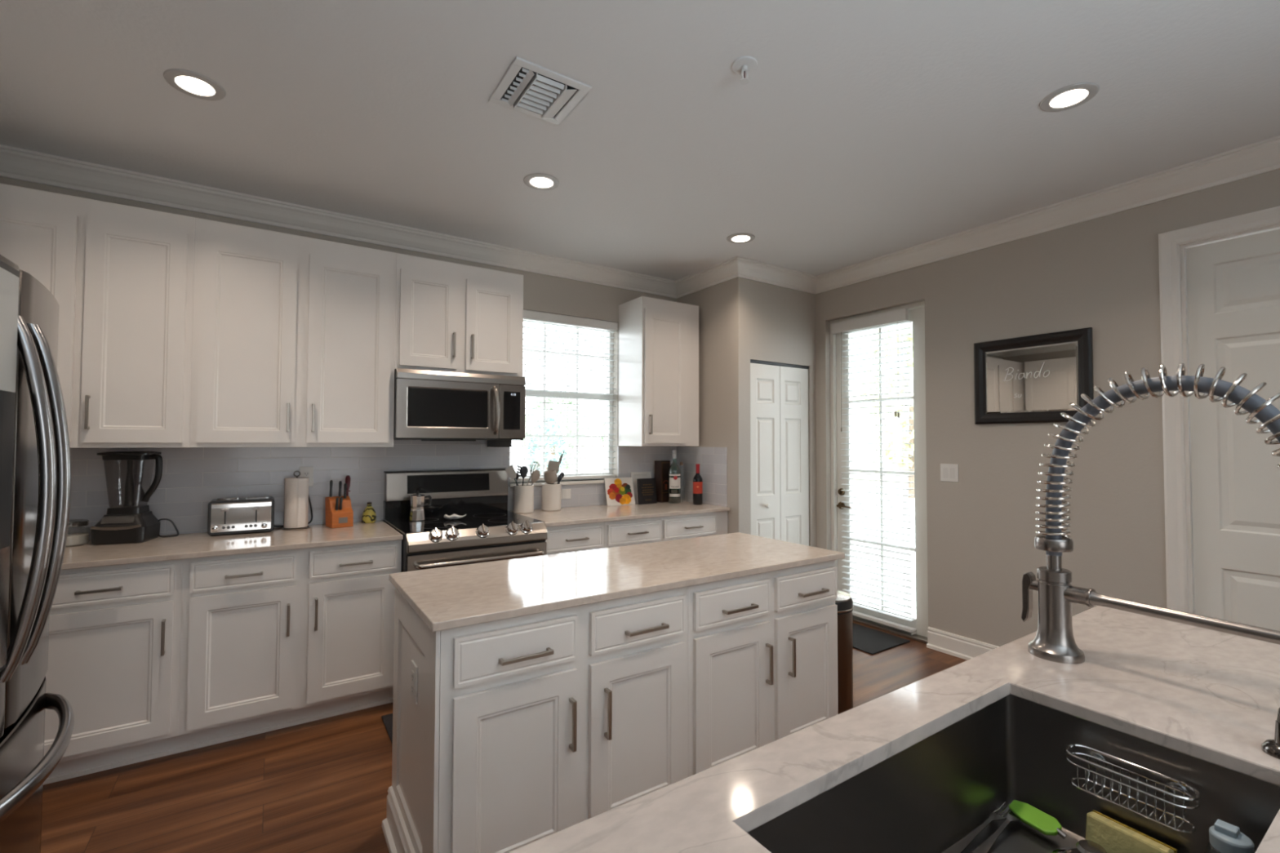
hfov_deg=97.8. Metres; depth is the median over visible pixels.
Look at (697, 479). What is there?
wine bottle
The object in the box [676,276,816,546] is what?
wall
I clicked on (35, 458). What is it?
refrigerator
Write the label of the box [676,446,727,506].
tiled wall
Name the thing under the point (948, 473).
light switch
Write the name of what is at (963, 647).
baseboard
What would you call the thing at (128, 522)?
blender
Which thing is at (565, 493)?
wall outlet
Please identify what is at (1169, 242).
trim
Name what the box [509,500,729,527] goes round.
countertop
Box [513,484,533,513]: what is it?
utensil crock
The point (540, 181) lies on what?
recessed light
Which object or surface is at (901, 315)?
door blind
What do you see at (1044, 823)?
spatula
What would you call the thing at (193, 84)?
recessed light
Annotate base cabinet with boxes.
[43,559,182,784]
[178,539,401,752]
[382,586,688,852]
[545,521,604,555]
[604,516,661,548]
[661,511,727,541]
[688,560,838,777]
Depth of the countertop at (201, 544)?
2.66 m
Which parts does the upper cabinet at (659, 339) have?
handle, door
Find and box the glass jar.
[65,524,88,546]
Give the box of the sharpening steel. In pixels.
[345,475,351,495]
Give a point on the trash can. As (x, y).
(844, 602)
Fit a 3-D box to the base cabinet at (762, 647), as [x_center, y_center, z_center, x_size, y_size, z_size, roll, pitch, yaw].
[0.363,1.018,2.471,0.830,0.869,0.666,1,-2,-33]
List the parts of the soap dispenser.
pump spout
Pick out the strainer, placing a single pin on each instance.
(1083, 846)
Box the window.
[509,319,613,487]
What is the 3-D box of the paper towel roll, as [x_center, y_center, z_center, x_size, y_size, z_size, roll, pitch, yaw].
[-1.920,0.424,3.118,0.116,0.272,0.120,1,-2,-33]
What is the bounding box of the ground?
[510,457,915,617]
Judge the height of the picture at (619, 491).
0.211 m
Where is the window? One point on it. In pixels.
(584, 481)
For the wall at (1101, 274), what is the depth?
3.30 m
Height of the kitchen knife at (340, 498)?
0.072 m
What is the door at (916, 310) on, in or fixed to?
in the wall at (1101, 274)
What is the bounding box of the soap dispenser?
[1261,707,1279,759]
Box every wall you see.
[0,176,676,535]
[67,440,676,540]
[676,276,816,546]
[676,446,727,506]
[814,168,1279,646]
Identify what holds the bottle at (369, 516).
on the countertop at (201, 544)
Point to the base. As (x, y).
(1054, 641)
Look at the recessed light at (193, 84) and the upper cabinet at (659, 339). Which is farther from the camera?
the upper cabinet at (659, 339)
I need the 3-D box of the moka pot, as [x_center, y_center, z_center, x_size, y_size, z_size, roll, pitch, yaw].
[-1.328,0.478,3.378,0.126,0.177,0.086,1,-2,-33]
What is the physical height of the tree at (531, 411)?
3.012 m
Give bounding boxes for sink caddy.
[1065,743,1200,833]
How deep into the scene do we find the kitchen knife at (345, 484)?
3.22 m
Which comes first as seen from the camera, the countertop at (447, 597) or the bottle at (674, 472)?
the countertop at (447, 597)
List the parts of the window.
sill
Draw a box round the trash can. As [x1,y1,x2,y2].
[835,590,853,714]
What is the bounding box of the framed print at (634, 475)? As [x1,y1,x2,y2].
[630,471,651,503]
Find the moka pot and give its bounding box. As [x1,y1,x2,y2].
[409,490,431,521]
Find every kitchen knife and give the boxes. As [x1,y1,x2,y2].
[328,480,333,497]
[335,497,338,510]
[338,480,342,497]
[338,497,342,510]
[343,483,346,498]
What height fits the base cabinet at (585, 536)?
0.869 m
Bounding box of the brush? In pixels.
[553,451,564,484]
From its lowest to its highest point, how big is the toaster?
0.255 m
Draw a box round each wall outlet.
[299,466,313,486]
[560,488,570,498]
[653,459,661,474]
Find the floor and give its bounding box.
[40,621,966,852]
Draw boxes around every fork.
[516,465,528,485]
[942,801,1013,852]
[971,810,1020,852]
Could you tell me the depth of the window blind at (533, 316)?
4.23 m
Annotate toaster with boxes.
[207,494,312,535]
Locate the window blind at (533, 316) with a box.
[509,309,617,481]
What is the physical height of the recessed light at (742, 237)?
0.008 m
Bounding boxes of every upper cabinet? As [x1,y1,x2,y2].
[0,183,195,448]
[189,217,396,447]
[395,253,523,376]
[617,296,698,446]
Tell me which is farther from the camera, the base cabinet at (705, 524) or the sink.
the base cabinet at (705, 524)
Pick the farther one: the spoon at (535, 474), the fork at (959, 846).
the spoon at (535, 474)
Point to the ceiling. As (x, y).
(860, 131)
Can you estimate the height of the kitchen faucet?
0.650 m
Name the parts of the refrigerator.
dispenser frame, door, dispenser panel, freezer drawer, handle, door, handle, handle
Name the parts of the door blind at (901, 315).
pull cord, ladder cord, ladder cord, rail, lift cord, ladder cord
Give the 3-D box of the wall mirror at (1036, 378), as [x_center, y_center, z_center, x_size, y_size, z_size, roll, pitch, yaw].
[2.301,-0.279,3.302,0.026,0.516,0.612,1,-2,-33]
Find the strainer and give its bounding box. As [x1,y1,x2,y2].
[1062,839,1106,852]
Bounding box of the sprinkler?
[731,56,757,84]
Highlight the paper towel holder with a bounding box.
[282,471,309,529]
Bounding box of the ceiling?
[0,0,1279,280]
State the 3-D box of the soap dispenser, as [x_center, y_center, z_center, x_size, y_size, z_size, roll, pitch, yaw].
[1.027,0.479,0.869,0.081,0.073,0.052,-1,-2,34]
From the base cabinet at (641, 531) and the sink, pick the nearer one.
the sink
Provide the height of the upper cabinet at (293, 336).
1.125 m
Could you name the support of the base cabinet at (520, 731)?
on the floor
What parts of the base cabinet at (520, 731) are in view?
moulding, panel, door, drawer, handle, handle, handle, door, drawer, handle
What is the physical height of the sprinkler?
0.062 m
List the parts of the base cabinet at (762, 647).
drawer, door, handle, handle, handle, drawer, door, handle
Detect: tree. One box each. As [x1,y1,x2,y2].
[519,388,590,474]
[525,416,567,474]
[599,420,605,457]
[857,324,914,497]
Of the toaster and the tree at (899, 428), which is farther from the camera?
the tree at (899, 428)
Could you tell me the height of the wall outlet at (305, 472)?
0.116 m
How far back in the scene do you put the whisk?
3.92 m
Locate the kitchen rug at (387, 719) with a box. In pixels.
[381,713,392,744]
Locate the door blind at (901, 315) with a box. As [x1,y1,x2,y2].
[831,307,916,635]
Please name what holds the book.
on the countertop at (603, 513)
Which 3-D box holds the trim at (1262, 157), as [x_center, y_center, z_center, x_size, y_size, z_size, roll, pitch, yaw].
[0.862,-1.260,0.958,5.050,0.118,6.993,1,-2,-33]
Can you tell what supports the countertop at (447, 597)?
on the base cabinet at (520, 731)
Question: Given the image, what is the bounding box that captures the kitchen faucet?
[1021,363,1279,663]
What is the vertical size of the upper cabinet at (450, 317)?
0.674 m
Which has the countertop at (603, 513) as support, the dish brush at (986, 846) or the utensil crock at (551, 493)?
the utensil crock at (551, 493)
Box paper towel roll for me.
[283,477,308,528]
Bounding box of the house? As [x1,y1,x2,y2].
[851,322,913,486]
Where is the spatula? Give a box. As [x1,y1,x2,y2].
[1008,800,1066,839]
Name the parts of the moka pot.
handle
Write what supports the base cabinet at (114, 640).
on the floor
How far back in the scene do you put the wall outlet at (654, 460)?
4.60 m
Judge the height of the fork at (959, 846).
0.014 m
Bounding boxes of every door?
[750,359,808,546]
[830,301,928,644]
[1180,223,1279,631]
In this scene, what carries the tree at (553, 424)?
on the ground
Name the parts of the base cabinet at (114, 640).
handle, door, drawer, handle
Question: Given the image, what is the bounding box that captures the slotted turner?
[505,465,518,485]
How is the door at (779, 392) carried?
in the wall at (741, 320)
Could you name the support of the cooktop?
in the range at (487, 532)
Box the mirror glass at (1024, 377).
[985,341,1079,413]
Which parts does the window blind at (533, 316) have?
ladder cord, rail, ladder cord, ladder cord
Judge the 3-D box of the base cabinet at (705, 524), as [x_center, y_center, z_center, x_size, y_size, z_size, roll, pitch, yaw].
[0.243,1.066,4.269,0.614,0.869,0.685,1,-2,-33]
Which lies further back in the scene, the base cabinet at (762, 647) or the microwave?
the microwave
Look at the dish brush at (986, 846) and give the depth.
1.02 m
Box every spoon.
[530,469,540,485]
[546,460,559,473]
[557,475,562,484]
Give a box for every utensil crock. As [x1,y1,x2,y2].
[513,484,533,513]
[542,483,560,511]
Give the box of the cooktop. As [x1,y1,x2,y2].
[385,511,544,534]
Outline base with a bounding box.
[1027,566,1084,663]
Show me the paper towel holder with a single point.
(308, 526)
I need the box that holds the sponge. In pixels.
[1085,809,1177,852]
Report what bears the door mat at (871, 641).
on the floor
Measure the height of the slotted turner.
0.314 m
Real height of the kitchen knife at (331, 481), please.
0.096 m
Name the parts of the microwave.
door, door handle, control panel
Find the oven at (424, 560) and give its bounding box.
[406,541,546,571]
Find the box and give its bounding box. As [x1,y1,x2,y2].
[654,460,670,502]
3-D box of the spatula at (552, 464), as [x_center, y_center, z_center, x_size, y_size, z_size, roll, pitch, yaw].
[-0.624,0.411,4.010,0.096,0.337,0.015,1,-2,-33]
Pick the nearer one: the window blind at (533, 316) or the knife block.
the knife block
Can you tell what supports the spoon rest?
on the range at (487, 532)
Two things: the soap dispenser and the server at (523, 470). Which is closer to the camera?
the soap dispenser
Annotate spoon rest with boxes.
[444,513,466,519]
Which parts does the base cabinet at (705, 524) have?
drawer, handle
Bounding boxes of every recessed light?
[163,68,226,100]
[523,173,559,190]
[726,232,755,244]
[1039,82,1099,112]
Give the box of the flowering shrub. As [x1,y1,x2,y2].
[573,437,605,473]
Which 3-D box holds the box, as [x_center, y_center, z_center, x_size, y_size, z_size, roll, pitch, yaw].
[0.183,0.446,4.561,0.100,0.335,0.087,2,-2,-41]
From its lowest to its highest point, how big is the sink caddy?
0.063 m
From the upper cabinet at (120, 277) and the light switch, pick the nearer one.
the upper cabinet at (120, 277)
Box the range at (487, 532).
[382,468,547,572]
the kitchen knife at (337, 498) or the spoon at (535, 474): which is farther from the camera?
the spoon at (535, 474)
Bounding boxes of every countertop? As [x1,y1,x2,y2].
[61,520,403,569]
[388,532,844,631]
[507,605,1279,852]
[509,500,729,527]
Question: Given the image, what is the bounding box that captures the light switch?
[940,463,958,482]
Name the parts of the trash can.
lid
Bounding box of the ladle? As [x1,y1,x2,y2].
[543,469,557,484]
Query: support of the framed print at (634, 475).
on the countertop at (603, 513)
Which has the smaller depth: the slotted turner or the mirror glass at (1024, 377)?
the mirror glass at (1024, 377)
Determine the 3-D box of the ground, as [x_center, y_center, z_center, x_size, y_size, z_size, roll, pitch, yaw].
[-1.349,1.867,11.052,70.000,0.130,70.000,1,-2,-33]
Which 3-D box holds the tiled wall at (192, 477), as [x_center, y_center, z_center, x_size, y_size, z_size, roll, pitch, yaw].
[-1.429,0.321,3.589,4.185,0.526,0.010,1,-2,-33]
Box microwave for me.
[393,368,525,447]
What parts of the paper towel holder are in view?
rod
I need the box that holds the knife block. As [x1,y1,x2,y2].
[324,495,353,528]
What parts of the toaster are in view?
lever, panel, lever, power cord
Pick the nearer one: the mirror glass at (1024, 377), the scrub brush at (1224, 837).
the scrub brush at (1224, 837)
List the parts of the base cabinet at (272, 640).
door, drawer, handle, handle, handle, door, drawer, handle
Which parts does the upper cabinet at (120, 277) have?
door, handle, door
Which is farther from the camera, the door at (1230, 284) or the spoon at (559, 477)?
the spoon at (559, 477)
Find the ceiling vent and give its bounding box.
[488,57,591,124]
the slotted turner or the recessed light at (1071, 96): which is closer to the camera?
the recessed light at (1071, 96)
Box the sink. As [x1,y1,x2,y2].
[747,693,1279,852]
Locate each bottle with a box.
[362,502,376,523]
[668,449,680,503]
[693,463,702,504]
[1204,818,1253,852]
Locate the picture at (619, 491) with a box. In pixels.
[604,477,635,506]
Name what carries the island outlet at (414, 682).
attached to the base cabinet at (520, 731)
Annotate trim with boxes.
[0,135,1279,298]
[1158,205,1279,612]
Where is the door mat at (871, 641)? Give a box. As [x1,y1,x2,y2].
[852,622,910,654]
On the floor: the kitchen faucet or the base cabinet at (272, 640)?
the base cabinet at (272, 640)
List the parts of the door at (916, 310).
handle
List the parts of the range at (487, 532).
knob, backguard trim, knob, control panel, knob, knob, knob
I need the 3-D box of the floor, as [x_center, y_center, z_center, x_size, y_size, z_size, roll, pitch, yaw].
[0.855,1.470,0.883,5.450,0.120,7.393,1,-2,-33]
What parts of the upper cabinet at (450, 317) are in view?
door, handle, handle, door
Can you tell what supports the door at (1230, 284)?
in the wall at (1101, 274)
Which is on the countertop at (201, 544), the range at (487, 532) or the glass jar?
the glass jar
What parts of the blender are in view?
button panel, motor, lid, pitcher handle, power cord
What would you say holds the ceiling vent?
in the ceiling
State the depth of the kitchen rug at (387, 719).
2.71 m
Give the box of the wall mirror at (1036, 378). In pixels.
[973,327,1093,424]
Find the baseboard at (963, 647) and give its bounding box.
[926,626,999,660]
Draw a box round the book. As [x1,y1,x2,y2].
[636,478,657,504]
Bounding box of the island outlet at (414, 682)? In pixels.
[410,659,417,704]
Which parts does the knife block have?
label plate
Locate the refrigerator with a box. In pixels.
[0,254,74,852]
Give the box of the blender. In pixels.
[90,451,178,545]
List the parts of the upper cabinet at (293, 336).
door, handle, handle, door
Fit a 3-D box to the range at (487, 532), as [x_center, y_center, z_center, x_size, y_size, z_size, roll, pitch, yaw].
[-1.052,0.864,3.342,0.780,1.176,0.791,1,-2,-33]
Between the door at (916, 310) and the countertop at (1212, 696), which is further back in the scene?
the door at (916, 310)
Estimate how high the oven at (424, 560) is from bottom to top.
0.547 m
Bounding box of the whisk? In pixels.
[526,461,539,485]
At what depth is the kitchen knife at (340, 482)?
3.21 m

